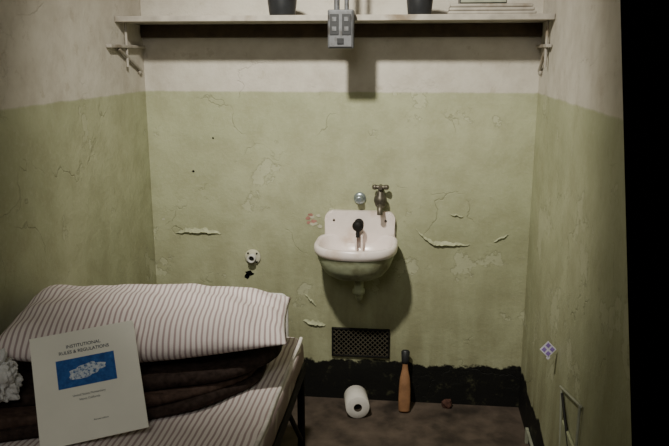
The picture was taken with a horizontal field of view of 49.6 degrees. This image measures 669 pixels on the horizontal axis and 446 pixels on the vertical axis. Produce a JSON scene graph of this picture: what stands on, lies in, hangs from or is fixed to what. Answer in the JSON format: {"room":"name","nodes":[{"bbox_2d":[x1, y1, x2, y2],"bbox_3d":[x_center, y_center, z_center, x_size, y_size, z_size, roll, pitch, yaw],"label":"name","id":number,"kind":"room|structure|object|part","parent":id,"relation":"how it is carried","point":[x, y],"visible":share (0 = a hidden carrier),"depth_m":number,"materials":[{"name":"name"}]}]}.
{"room":"prison interior","nodes":[
{"label":"prison interior","id":0,"kind":"room"},
{"bbox_2d":[0,0,156,361],"bbox_3d":[-1.001,-0.060,1.372,0.100,2.400,3.300,1,13,6],"label":"wall","id":1,"kind":"structure","parent":0,"point":[76,197],"depth_m":2.31,"materials":[{"name":"paint"}]},
{"bbox_2d":[140,0,543,406],"bbox_3d":[0.011,-0.419,2.928,1.755,2.400,0.100,1,13,6],"label":"wall","id":2,"kind":"structure","parent":0,"point":[299,127],"depth_m":2.93,"materials":[{"name":"paint"}]},
{"bbox_2d":[245,249,260,264],"bbox_3d":[-0.345,0.147,3.028,0.068,0.068,0.037,1,13,6],"label":"pipe stub","id":3,"kind":"object","parent":2,"relation":"attached to","point":[252,256],"visible":1,"depth_m":3.03,"materials":[{"name":"ceramic"}]},
{"bbox_2d":[106,13,554,75],"bbox_3d":[-0.015,-0.644,2.640,1.553,0.212,0.358,1,13,6],"label":"wall shelf","id":4,"kind":"object","parent":2,"relation":"attached to","point":[373,25],"visible":1,"depth_m":2.72,"materials":[{"name":"paint"}]},
{"bbox_3d":[-0.777,-0.660,2.710,0.020,0.012,0.330,1,13,6],"label":"rail","id":5,"kind":"part","parent":4,"relation":"part of","materials":[{"name":"paint"}]},
{"bbox_2d":[267,0,296,14],"bbox_3d":[-0.188,-0.792,2.607,0.112,0.090,0.112,1,13,6],"label":"metal cup","id":6,"kind":"object","parent":4,"relation":"on","point":[276,7],"visible":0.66,"depth_m":2.57,"materials":[{"name":"metal"}]},
{"bbox_2d":[407,0,432,13],"bbox_3d":[0.301,-0.779,2.553,0.099,0.090,0.099,1,13,6],"label":"metal cup","id":7,"kind":"object","parent":4,"relation":"on","point":[413,6],"visible":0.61,"depth_m":2.52,"materials":[{"name":"metal"}]},
{"bbox_2d":[447,3,536,13],"bbox_3d":[0.552,-0.755,2.571,0.300,0.036,0.180,1,13,6],"label":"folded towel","id":8,"kind":"object","parent":4,"relation":"on","point":[479,8],"visible":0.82,"depth_m":2.49,"materials":[{"name":"fabric"}]},
{"bbox_2d":[458,0,506,3],"bbox_3d":[0.520,-0.785,2.553,0.160,0.028,0.128,1,13,6],"label":"book","id":9,"kind":"object","parent":8,"relation":"on","point":[459,1],"visible":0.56,"depth_m":2.50,"materials":[{"name":"plastic"}]},
{"bbox_3d":[0.751,-0.634,2.597,0.020,0.012,0.220,1,13,6],"label":"rail","id":10,"kind":"part","parent":4,"relation":"part of","materials":[{"name":"paint"}]},
{"bbox_2d":[176,137,507,325],"bbox_3d":[0.013,0.052,2.976,1.381,0.796,0.014,1,13,6],"label":"peeling paint","id":11,"kind":"object","parent":2,"relation":"attached to","point":[248,274],"visible":1,"depth_m":2.99,"materials":[{"name":"paint"}]},
{"bbox_2d":[314,210,397,300],"bbox_3d":[0.084,0.155,2.844,0.326,0.357,0.299,1,13,6],"label":"sink","id":12,"kind":"object","parent":2,"relation":"attached to","point":[358,246],"depth_m":2.91,"materials":[{"name":"ceramic"}]},
{"bbox_2d":[314,234,397,281],"bbox_3d":[0.084,0.145,2.841,0.326,0.145,0.298,1,13,6],"label":"basin","id":13,"kind":"object","parent":12,"relation":"in","point":[345,257],"depth_m":2.75,"materials":[{"name":"ceramic"}]},
{"bbox_2d":[352,218,363,237],"bbox_3d":[0.095,0.019,2.902,0.046,0.068,0.071,1,13,6],"label":"faucet","id":14,"kind":"object","parent":12,"relation":"on","point":[357,223],"depth_m":2.88,"materials":[{"name":"black metal"}]},
{"bbox_2d":[325,210,394,242],"bbox_3d":[0.104,0.018,2.951,0.286,0.138,0.026,1,13,6],"label":"backsplash","id":15,"kind":"structure","parent":12,"relation":"attached to","point":[375,227],"depth_m":2.94,"materials":[{"name":"ceramic"}]},
{"bbox_2d":[354,192,365,203],"bbox_3d":[0.101,-0.097,2.917,0.050,0.050,0.044,1,13,6],"label":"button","id":16,"kind":"object","parent":2,"relation":"attached to","point":[359,197],"visible":1,"depth_m":2.92,"materials":[{"name":"silver metal"}]},
{"bbox_2d":[332,327,389,357],"bbox_3d":[0.111,0.508,3.072,0.249,0.131,0.010,1,13,6],"label":"air vent","id":17,"kind":"object","parent":2,"relation":"in","point":[347,342],"visible":1,"depth_m":3.07,"materials":[{"name":"black metal"}]},
{"bbox_3d":[0.110,0.449,3.057,0.246,0.007,0.008,1,13,6],"label":"frame","id":18,"kind":"part","parent":17,"relation":"part of","materials":[{"name":"black metal"}]},
{"bbox_3d":[0.110,0.567,3.084,0.246,0.007,0.008,1,13,6],"label":"frame","id":19,"kind":"part","parent":17,"relation":"part of","materials":[{"name":"black metal"}]},
{"bbox_3d":[0.229,0.511,3.058,0.007,0.128,0.008,1,13,6],"label":"frame","id":20,"kind":"part","parent":17,"relation":"part of","materials":[{"name":"black metal"}]},
{"bbox_2d":[372,184,388,214],"bbox_3d":[0.183,-0.096,2.882,0.068,0.115,0.092,1,13,6],"label":"water tap","id":21,"kind":"object","parent":2,"relation":"attached to","point":[380,199],"visible":1,"depth_m":2.87,"materials":[{"name":"gold metal"}]},
{"bbox_3d":[0.180,-0.057,2.868,0.022,0.045,0.045,1,13,6],"label":"spout","id":22,"kind":"part","parent":21,"relation":"part of","materials":[{"name":"gold metal"}]},
{"bbox_2d":[280,396,528,445],"bbox_3d":[-0.173,1.167,1.611,1.755,0.100,3.400,1,13,6],"label":"floor","id":23,"kind":"structure","parent":0,"point":[328,422],"depth_m":2.91,"materials":[{"name":"concrete"}]},
{"bbox_2d":[0,293,305,445],"bbox_3d":[-0.566,0.774,1.574,0.742,0.684,1.936,1,13,6],"label":"cot","id":24,"kind":"object","parent":23,"relation":"on","point":[260,414],"visible":0.34,"depth_m":1.85,"materials":[{"name":"black iron"},{"name":"striped cotton ticking"},{"name":"wool"}]},
{"bbox_2d":[29,320,148,445],"bbox_3d":[-0.593,0.386,1.747,0.268,0.247,0.149,-4,13,-15],"label":"brochure","id":25,"kind":"object","parent":24,"relation":"on","point":[88,385],"visible":1,"depth_m":1.74,"materials":[{"name":"beige paper"}]},
{"bbox_2d":[56,351,116,389],"bbox_3d":[-0.601,0.357,1.755,0.136,0.069,0.001,-10,-19,-13],"label":"picture","id":26,"kind":"object","parent":25,"relation":"attached to","point":[63,367],"depth_m":1.75},
{"bbox_2d":[0,345,282,441],"bbox_3d":[-0.519,0.416,1.959,0.716,0.088,0.628,1,13,6],"label":"folded blankets","id":27,"kind":"object","parent":24,"relation":"on","point":[170,387],"visible":0.27,"depth_m":1.88,"materials":[{"name":"fabric"}]},
{"bbox_2d":[0,348,23,402],"bbox_3d":[-0.827,0.353,1.733,0.147,0.140,0.118,1,13,6],"label":"crumpled cloth","id":28,"kind":"object","parent":27,"relation":"on","point":[10,380],"visible":1,"depth_m":1.72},
{"bbox_2d":[0,283,290,362],"bbox_3d":[-0.498,0.261,2.022,0.803,0.167,0.393,-2,13,-11],"label":"striped pillow","id":29,"kind":"object","parent":27,"relation":"on","point":[171,321],"visible":0.88,"depth_m":1.93,"materials":[{"name":"white fabric"}]},
{"bbox_3d":[-0.486,0.363,2.463,0.669,0.284,0.012,1,13,6],"label":"headboard frame","id":30,"kind":"part","parent":24,"relation":"part of","materials":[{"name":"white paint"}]},
{"bbox_3d":[-0.216,0.699,1.506,0.028,0.040,1.915,1,13,6],"label":"rail","id":31,"kind":"part","parent":24,"relation":"part of","materials":[{"name":"black metal"}]},
{"bbox_3d":[-0.114,0.703,2.484,0.026,0.412,0.026,1,13,6],"label":"leg","id":32,"kind":"part","parent":24,"relation":"part of","materials":[{"name":"black metal"}]},
{"bbox_2d":[344,385,369,417],"bbox_3d":[0.092,0.743,3.011,0.098,0.098,0.111,-1,13,-4],"label":"toilet paper roll","id":33,"kind":"object","parent":23,"relation":"on","point":[357,405],"visible":1,"depth_m":2.96,"materials":[{"name":"paper"}]},
{"bbox_2d":[398,350,409,411],"bbox_3d":[0.292,0.659,3.022,0.050,0.254,0.085,0,13,2],"label":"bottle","id":34,"kind":"object","parent":23,"relation":"on","point":[404,383],"visible":1,"depth_m":3.01,"materials":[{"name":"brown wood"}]},
{"bbox_2d":[441,399,451,408],"bbox_3d":[0.474,0.761,3.059,0.044,0.041,0.041,1,13,6],"label":"fragment","id":35,"kind":"object","parent":23,"relation":"on","point":[446,403],"visible":1,"depth_m":3.05,"materials":[{"name":"brown"}]},
{"bbox_2d":[518,0,631,445],"bbox_3d":[0.644,-0.019,1.192,0.100,2.400,3.300,1,13,6],"label":"wall","id":36,"kind":"structure","parent":0,"point":[576,294],"depth_m":2.03,"materials":[{"name":"paint"}]},
{"bbox_2d":[525,427,533,445],"bbox_3d":[0.730,0.832,2.710,0.012,0.060,0.160,1,13,6],"label":"bracket","id":37,"kind":"object","parent":36,"relation":"attached to","point":[527,433],"visible":1,"depth_m":2.75,"materials":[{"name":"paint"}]},
{"bbox_2d":[540,341,555,359],"bbox_3d":[0.668,0.399,2.266,0.052,0.059,0.012,-3,13,-13],"label":"diamond sign","id":38,"kind":"object","parent":36,"relation":"attached to","point":[548,348],"visible":1,"depth_m":2.26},
{"bbox_2d":[559,385,581,445],"bbox_3d":[0.667,0.633,2.083,0.010,0.369,0.262,1,13,6],"label":"bracket","id":39,"kind":"object","parent":36,"relation":"attached to","point":[565,439],"visible":1,"depth_m":2.10,"materials":[{"name":"metal"}]},
{"bbox_3d":[0.677,0.591,2.165,0.008,0.177,0.048,1,13,6],"label":"post","id":40,"kind":"part","parent":39,"relation":"part of","materials":[{"name":"metal"}]},
{"bbox_3d":[0.667,0.708,2.090,0.008,0.220,0.160,1,13,6],"label":"seat plate","id":41,"kind":"part","parent":39,"relation":"part of","materials":[{"name":"green paint"}]},
{"bbox_3d":[0.666,0.490,2.050,0.008,0.075,0.262,1,13,6],"label":"arm","id":42,"kind":"part","parent":39,"relation":"part of","materials":[{"name":"paint"}]},
{"bbox_3d":[0.653,0.628,1.960,0.008,0.295,0.008,1,13,6],"label":"post","id":43,"kind":"part","parent":39,"relation":"part of","materials":[{"name":"metal"}]},
{"bbox_2d":[620,0,668,445],"bbox_3d":[0.543,0.116,0.824,0.010,2.297,2.464,1,13,6],"label":"door","id":44,"kind":"structure","parent":36,"relation":"in","point":[644,23],"depth_m":1.39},
{"bbox_3d":[-0.173,-1.268,1.049,1.755,0.100,3.400,1,13,6],"label":"ceiling","id":45,"kind":"structure","parent":0,"visible":0},
{"bbox_2d":[328,0,354,48],"bbox_3d":[0.022,-1.058,2.419,0.090,0.924,0.053,1,13,6],"label":"electrical outlet box","id":46,"kind":"object","parent":45,"relation":"attached to","point":[340,21],"visible":1,"depth_m":2.49,"materials":[{"name":"grey metal"}]},
{"bbox_2d":[330,14,338,34],"bbox_3d":[-0.001,-0.681,2.485,0.030,0.070,0.003,1,13,6],"label":"socket","id":47,"kind":"object","parent":46,"relation":"attached to","point":[334,18],"depth_m":2.48,"materials":[{"name":"plastic"}]},
{"bbox_2d":[342,14,350,34],"bbox_3d":[0.041,-0.680,2.480,0.030,0.070,0.003,1,13,6],"label":"socket","id":48,"kind":"object","parent":46,"relation":"attached to","point":[346,18],"depth_m":2.48,"materials":[{"name":"plastic"}]}
]}

